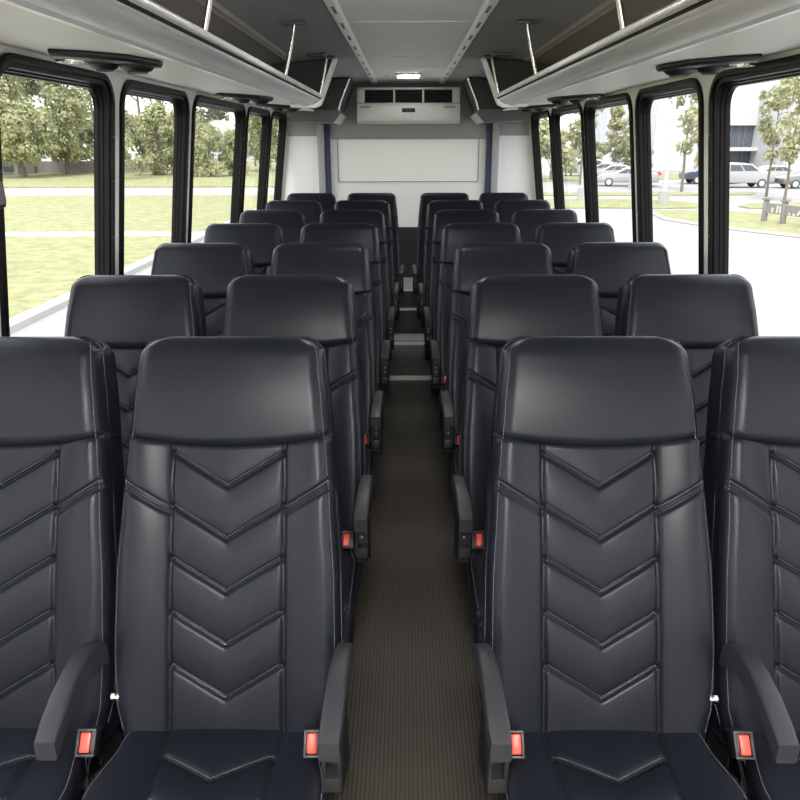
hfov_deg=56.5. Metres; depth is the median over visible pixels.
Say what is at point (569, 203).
lawn
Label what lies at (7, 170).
shed
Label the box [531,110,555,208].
window
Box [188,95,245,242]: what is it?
window
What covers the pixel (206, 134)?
round shrub
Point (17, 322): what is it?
curb
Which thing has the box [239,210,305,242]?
seat
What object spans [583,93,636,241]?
window
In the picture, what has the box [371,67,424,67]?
trim
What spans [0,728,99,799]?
cushion
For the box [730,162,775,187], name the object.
minivan
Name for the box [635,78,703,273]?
window
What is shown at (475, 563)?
cushion
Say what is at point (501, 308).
seat
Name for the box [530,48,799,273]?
wall
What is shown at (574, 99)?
console
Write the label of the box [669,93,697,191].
slim tree
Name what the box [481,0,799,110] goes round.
luggage rack
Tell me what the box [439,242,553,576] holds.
seat
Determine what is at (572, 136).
slim tree
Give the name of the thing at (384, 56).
trim
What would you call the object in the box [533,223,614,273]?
seat
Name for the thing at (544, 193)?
lawn
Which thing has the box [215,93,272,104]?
console
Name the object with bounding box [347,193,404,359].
seat
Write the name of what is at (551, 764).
cushion
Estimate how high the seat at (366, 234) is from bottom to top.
1.210 m
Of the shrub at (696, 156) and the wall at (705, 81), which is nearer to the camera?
the wall at (705, 81)
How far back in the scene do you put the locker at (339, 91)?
6.08 m
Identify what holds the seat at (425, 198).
on the floor at (414, 697)
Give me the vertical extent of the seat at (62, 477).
1.210 m
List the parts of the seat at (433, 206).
armrest, backrest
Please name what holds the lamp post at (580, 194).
on the lawn at (569, 203)
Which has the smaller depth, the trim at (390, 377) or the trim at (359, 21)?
the trim at (359, 21)
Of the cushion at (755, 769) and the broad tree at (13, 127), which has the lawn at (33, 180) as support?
the broad tree at (13, 127)
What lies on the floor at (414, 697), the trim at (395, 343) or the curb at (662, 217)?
the trim at (395, 343)
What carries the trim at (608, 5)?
attached to the ceiling
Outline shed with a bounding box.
[2,157,42,174]
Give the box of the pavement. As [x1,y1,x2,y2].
[4,151,799,336]
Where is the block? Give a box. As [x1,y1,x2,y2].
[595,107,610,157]
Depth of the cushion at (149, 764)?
1.42 m
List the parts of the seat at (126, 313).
backrest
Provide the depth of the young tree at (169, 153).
74.72 m
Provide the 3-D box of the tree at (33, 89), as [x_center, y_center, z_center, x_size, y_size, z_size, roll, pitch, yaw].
[-44.207,-38.556,93.204,9.955,18.645,11.104,-13,23,-32]
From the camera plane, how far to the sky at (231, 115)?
159.26 m
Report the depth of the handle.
2.02 m
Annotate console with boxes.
[48,49,162,73]
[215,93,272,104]
[257,104,300,111]
[518,104,560,111]
[547,93,602,104]
[656,54,761,76]
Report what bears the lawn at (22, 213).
on the pavement
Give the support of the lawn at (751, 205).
on the pavement
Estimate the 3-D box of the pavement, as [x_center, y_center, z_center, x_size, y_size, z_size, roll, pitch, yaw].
[0.790,-29.530,95.601,280.000,0.200,320.000,0,19,0]
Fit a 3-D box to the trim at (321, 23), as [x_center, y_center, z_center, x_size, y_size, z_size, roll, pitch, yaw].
[-0.461,-1.668,3.320,0.425,0.032,0.006,0,19,0]
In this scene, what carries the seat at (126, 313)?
on the floor at (414, 697)
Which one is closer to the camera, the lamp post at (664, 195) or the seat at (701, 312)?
the seat at (701, 312)
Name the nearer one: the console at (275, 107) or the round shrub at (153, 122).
the console at (275, 107)
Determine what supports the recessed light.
in the ceiling
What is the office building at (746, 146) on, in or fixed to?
on the pavement
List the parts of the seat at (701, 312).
backrest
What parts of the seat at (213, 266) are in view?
backrest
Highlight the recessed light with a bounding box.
[383,73,433,77]
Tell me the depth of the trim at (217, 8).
3.21 m
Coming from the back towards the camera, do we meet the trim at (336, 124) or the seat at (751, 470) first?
the trim at (336, 124)
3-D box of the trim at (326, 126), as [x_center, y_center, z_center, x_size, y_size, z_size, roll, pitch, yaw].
[-0.669,-1.869,7.058,0.047,1.420,0.050,0,19,0]
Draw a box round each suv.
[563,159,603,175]
[679,167,733,183]
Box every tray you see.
[286,109,345,123]
[470,109,529,123]
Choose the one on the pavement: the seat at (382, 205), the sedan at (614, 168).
the sedan at (614, 168)
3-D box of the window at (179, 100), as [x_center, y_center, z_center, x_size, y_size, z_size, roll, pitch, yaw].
[-1.150,-0.878,3.462,0.200,1.072,0.940,0,19,0]
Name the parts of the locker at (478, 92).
trim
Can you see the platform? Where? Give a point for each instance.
(408, 321)
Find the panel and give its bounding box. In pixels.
[338,139,478,180]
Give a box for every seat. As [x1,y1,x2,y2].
[0,336,124,799]
[34,336,353,799]
[64,275,206,474]
[151,243,254,335]
[204,223,284,274]
[222,275,373,644]
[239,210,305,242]
[265,200,321,223]
[270,243,383,567]
[287,193,335,211]
[300,223,390,453]
[319,210,395,390]
[334,200,399,390]
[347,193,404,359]
[412,193,468,359]
[418,200,482,391]
[423,209,499,433]
[429,223,520,485]
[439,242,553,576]
[451,274,603,644]
[473,336,799,799]
[479,193,527,209]
[494,200,550,222]
[511,209,577,241]
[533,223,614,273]
[566,242,670,335]
[614,274,758,470]
[703,336,799,799]
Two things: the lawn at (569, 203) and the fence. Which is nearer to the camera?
the lawn at (569, 203)
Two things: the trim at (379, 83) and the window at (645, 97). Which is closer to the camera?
the window at (645, 97)
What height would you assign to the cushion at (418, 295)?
0.163 m
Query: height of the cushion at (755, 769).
0.163 m
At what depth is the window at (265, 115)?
6.01 m
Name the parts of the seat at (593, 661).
armrest, backrest, armrest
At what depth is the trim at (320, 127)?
6.88 m
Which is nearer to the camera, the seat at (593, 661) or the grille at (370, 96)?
the seat at (593, 661)
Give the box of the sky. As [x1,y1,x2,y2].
[209,120,258,163]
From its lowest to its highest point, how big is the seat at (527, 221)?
1.210 m
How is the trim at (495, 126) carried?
attached to the wall at (515, 163)
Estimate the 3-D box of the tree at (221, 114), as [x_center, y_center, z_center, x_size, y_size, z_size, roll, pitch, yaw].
[-40.169,-72.156,176.916,16.193,27.191,14.518,1,19,4]
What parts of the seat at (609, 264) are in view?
backrest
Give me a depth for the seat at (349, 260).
2.98 m
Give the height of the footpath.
0.090 m
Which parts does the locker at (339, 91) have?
trim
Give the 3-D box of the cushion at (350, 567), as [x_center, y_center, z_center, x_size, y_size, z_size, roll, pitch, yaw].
[-0.341,0.533,2.068,0.451,0.163,0.485,0,19,0]
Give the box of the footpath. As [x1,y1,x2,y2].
[5,232,201,235]
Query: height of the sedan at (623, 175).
1.437 m
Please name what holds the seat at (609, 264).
on the floor at (414, 697)
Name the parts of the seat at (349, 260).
backrest, armrest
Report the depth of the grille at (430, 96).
6.59 m
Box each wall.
[0,44,286,336]
[281,121,535,226]
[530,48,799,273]
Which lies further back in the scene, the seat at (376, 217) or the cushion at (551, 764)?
the seat at (376, 217)
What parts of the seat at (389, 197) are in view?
backrest, armrest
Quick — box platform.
[394,291,423,331]
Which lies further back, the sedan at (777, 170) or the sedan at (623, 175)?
the sedan at (777, 170)
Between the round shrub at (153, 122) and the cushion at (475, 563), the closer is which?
the cushion at (475, 563)
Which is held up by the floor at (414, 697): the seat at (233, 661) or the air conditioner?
the seat at (233, 661)
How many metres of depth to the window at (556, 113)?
5.81 m
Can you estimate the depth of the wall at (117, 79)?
2.96 m
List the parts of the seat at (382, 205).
backrest, armrest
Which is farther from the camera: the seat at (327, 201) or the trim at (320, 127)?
the trim at (320, 127)
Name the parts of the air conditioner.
lid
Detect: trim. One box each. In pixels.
[196,0,294,61]
[259,23,328,28]
[286,114,316,135]
[317,124,325,192]
[323,0,376,83]
[324,124,331,192]
[330,89,485,138]
[336,124,479,181]
[353,81,462,89]
[359,21,471,21]
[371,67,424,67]
[384,56,442,56]
[389,376,430,379]
[394,334,423,340]
[394,342,423,344]
[400,308,416,310]
[439,0,499,82]
[485,123,491,192]
[486,22,564,27]
[490,123,499,192]
[500,114,529,135]
[524,0,625,61]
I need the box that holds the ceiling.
[152,0,675,82]
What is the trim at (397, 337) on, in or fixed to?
on the floor at (414, 697)
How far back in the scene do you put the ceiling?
3.45 m
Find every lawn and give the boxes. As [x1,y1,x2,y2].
[3,161,275,187]
[4,195,273,231]
[5,236,192,318]
[542,174,679,181]
[543,192,754,195]
[544,199,697,208]
[655,210,799,233]
[738,202,799,208]
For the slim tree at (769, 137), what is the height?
7.730 m
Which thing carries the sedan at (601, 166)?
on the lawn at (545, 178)
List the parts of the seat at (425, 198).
armrest, backrest, leg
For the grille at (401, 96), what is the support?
attached to the air conditioner
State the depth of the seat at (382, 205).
5.16 m
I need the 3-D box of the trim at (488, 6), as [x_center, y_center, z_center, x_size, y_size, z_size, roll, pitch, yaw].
[0.340,-1.381,2.476,0.048,0.017,8.990,0,19,0]
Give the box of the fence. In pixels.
[34,160,152,172]
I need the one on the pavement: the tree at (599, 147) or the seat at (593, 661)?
the tree at (599, 147)
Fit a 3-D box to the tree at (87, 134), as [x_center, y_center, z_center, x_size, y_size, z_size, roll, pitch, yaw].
[-37.991,-37.297,90.708,10.641,17.868,9.540,16,25,39]
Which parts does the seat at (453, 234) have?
armrest, backrest, leg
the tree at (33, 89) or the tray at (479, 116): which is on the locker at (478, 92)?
the tray at (479, 116)
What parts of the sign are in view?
post, post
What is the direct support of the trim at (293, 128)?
attached to the wall at (515, 163)
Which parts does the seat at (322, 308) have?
backrest, armrest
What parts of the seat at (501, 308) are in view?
armrest, backrest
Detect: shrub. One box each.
[126,100,173,174]
[194,122,228,176]
[218,128,250,175]
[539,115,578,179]
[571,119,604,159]
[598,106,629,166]
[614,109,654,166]
[693,152,697,168]
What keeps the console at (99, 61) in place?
attached to the luggage rack at (192, 57)
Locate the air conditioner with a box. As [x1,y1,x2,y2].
[357,87,459,123]
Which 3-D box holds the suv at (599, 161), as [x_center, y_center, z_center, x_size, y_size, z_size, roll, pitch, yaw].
[18.329,-23.152,74.213,4.815,1.697,1.860,5,20,14]
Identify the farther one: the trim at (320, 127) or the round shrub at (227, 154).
the round shrub at (227, 154)
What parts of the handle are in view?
plate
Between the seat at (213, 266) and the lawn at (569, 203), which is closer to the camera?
the seat at (213, 266)
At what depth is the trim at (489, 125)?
6.89 m
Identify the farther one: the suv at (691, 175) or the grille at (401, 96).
the suv at (691, 175)
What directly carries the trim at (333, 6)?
attached to the ceiling
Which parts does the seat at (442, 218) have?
armrest, backrest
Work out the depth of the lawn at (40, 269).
21.75 m
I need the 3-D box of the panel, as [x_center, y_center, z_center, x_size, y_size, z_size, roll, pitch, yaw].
[0.076,-2.235,6.949,1.310,0.372,0.003,0,19,0]
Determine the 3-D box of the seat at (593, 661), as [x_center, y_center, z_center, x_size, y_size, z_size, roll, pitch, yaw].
[0.405,0.551,1.442,0.520,1.210,0.842,0,19,0]
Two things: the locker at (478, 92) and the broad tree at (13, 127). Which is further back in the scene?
the broad tree at (13, 127)
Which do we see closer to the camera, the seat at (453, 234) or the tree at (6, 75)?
the seat at (453, 234)
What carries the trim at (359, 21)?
attached to the ceiling
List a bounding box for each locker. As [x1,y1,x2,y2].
[286,78,354,124]
[462,78,529,123]
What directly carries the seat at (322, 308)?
on the floor at (414, 697)
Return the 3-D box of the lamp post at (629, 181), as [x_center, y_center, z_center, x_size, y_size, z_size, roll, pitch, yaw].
[16.807,-20.841,53.329,1.300,11.060,0.591,0,19,0]
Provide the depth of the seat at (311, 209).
5.17 m
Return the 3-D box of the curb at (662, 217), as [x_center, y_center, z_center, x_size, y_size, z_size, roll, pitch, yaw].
[13.757,-6.959,30.170,1.594,0.173,12.960,-7,20,-18]
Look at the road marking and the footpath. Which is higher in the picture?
the footpath
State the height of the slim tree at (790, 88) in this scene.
7.486 m
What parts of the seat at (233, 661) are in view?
armrest, backrest, armrest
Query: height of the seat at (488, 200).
1.210 m
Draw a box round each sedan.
[578,162,615,174]
[597,164,628,176]
[597,167,661,185]
[758,165,795,175]
[775,170,799,188]
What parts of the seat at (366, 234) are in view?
backrest, armrest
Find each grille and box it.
[364,90,392,102]
[395,90,421,102]
[424,90,451,102]
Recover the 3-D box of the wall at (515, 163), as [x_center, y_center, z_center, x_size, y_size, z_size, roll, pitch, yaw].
[0.077,-1.854,7.115,2.614,2.230,0.060,0,19,0]
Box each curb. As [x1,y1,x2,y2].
[9,208,256,333]
[653,212,799,237]
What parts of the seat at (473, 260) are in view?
armrest, backrest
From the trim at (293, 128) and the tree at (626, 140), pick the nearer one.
the trim at (293, 128)
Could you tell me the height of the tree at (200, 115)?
26.414 m
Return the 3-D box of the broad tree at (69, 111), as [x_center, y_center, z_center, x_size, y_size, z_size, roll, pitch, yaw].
[-35.837,-30.598,78.713,7.969,13.054,8.026,3,19,8]
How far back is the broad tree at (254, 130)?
85.47 m
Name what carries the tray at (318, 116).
on the locker at (339, 91)
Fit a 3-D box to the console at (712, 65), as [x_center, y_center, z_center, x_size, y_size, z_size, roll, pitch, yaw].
[0.979,-1.055,2.357,0.299,0.053,0.280,0,19,0]
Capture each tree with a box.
[0,75,60,177]
[1,75,34,142]
[12,78,91,168]
[29,81,93,174]
[67,85,93,157]
[125,96,172,157]
[125,111,135,160]
[163,108,210,157]
[195,107,218,132]
[200,110,228,123]
[234,115,278,162]
[561,108,604,184]
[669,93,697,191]
[756,77,799,196]
[774,76,799,199]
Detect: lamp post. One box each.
[577,166,584,199]
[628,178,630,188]
[657,97,676,203]
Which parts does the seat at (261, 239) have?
backrest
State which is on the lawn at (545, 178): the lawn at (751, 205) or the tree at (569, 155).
the tree at (569, 155)
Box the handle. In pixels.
[0,170,5,208]
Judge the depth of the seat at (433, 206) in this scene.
5.16 m
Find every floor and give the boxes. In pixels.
[118,332,708,799]
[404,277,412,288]
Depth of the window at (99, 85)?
2.76 m
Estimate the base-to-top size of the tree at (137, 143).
17.091 m
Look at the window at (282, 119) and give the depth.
6.82 m
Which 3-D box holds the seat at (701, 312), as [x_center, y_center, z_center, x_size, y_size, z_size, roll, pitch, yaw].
[0.879,0.298,2.166,0.475,1.210,0.842,0,19,0]
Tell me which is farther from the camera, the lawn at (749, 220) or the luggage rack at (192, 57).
the lawn at (749, 220)
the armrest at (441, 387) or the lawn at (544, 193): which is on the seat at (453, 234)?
the armrest at (441, 387)
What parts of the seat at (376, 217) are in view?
backrest, armrest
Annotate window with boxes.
[0,53,114,336]
[119,80,189,274]
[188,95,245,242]
[241,106,270,212]
[265,112,286,207]
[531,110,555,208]
[551,104,587,222]
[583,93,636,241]
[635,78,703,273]
[708,54,799,273]
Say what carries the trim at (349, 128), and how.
attached to the wall at (515, 163)
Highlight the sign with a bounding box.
[761,198,799,223]
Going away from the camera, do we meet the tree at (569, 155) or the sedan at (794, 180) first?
the sedan at (794, 180)
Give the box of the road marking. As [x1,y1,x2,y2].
[757,313,799,335]
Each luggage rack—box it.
[0,0,337,110]
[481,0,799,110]
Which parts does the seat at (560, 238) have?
backrest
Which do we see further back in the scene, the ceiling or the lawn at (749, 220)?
the lawn at (749, 220)
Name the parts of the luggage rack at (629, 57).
mounting plate, trim, panel, rail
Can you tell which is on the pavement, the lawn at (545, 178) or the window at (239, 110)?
the lawn at (545, 178)
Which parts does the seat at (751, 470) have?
backrest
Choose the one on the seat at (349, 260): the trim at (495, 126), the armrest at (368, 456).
the armrest at (368, 456)
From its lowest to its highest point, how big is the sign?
1.028 m
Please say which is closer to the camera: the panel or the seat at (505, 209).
the seat at (505, 209)
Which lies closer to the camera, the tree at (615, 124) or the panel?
the panel
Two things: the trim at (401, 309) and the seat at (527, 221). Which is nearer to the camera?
the seat at (527, 221)
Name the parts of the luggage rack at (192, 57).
rail, panel, trim, mounting plate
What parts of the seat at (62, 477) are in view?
backrest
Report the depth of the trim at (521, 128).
6.84 m
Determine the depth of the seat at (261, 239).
3.71 m
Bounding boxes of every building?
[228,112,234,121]
[608,79,799,170]
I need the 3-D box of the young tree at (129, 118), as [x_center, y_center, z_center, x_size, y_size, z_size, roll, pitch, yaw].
[-26.219,-25.234,67.900,3.949,9.980,3.490,-12,22,-31]
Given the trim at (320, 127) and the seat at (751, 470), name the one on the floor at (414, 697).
the seat at (751, 470)
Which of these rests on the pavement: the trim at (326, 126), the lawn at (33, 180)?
the lawn at (33, 180)
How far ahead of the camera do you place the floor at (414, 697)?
2.57 m
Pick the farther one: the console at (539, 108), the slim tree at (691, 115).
the slim tree at (691, 115)
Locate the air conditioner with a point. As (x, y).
(375, 105)
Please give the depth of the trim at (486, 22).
3.31 m
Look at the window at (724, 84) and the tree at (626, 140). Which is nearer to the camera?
the window at (724, 84)
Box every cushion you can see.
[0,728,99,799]
[81,729,327,799]
[342,547,358,644]
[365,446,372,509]
[417,295,418,316]
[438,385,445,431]
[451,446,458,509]
[467,545,482,644]
[500,730,747,799]
[728,731,799,799]
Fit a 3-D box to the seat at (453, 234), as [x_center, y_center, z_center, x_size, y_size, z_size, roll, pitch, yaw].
[0.405,-0.208,3.624,0.520,1.210,0.842,0,19,0]
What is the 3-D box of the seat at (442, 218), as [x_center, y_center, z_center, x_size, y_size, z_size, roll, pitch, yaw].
[0.397,-0.461,4.352,0.520,1.210,0.842,0,19,0]

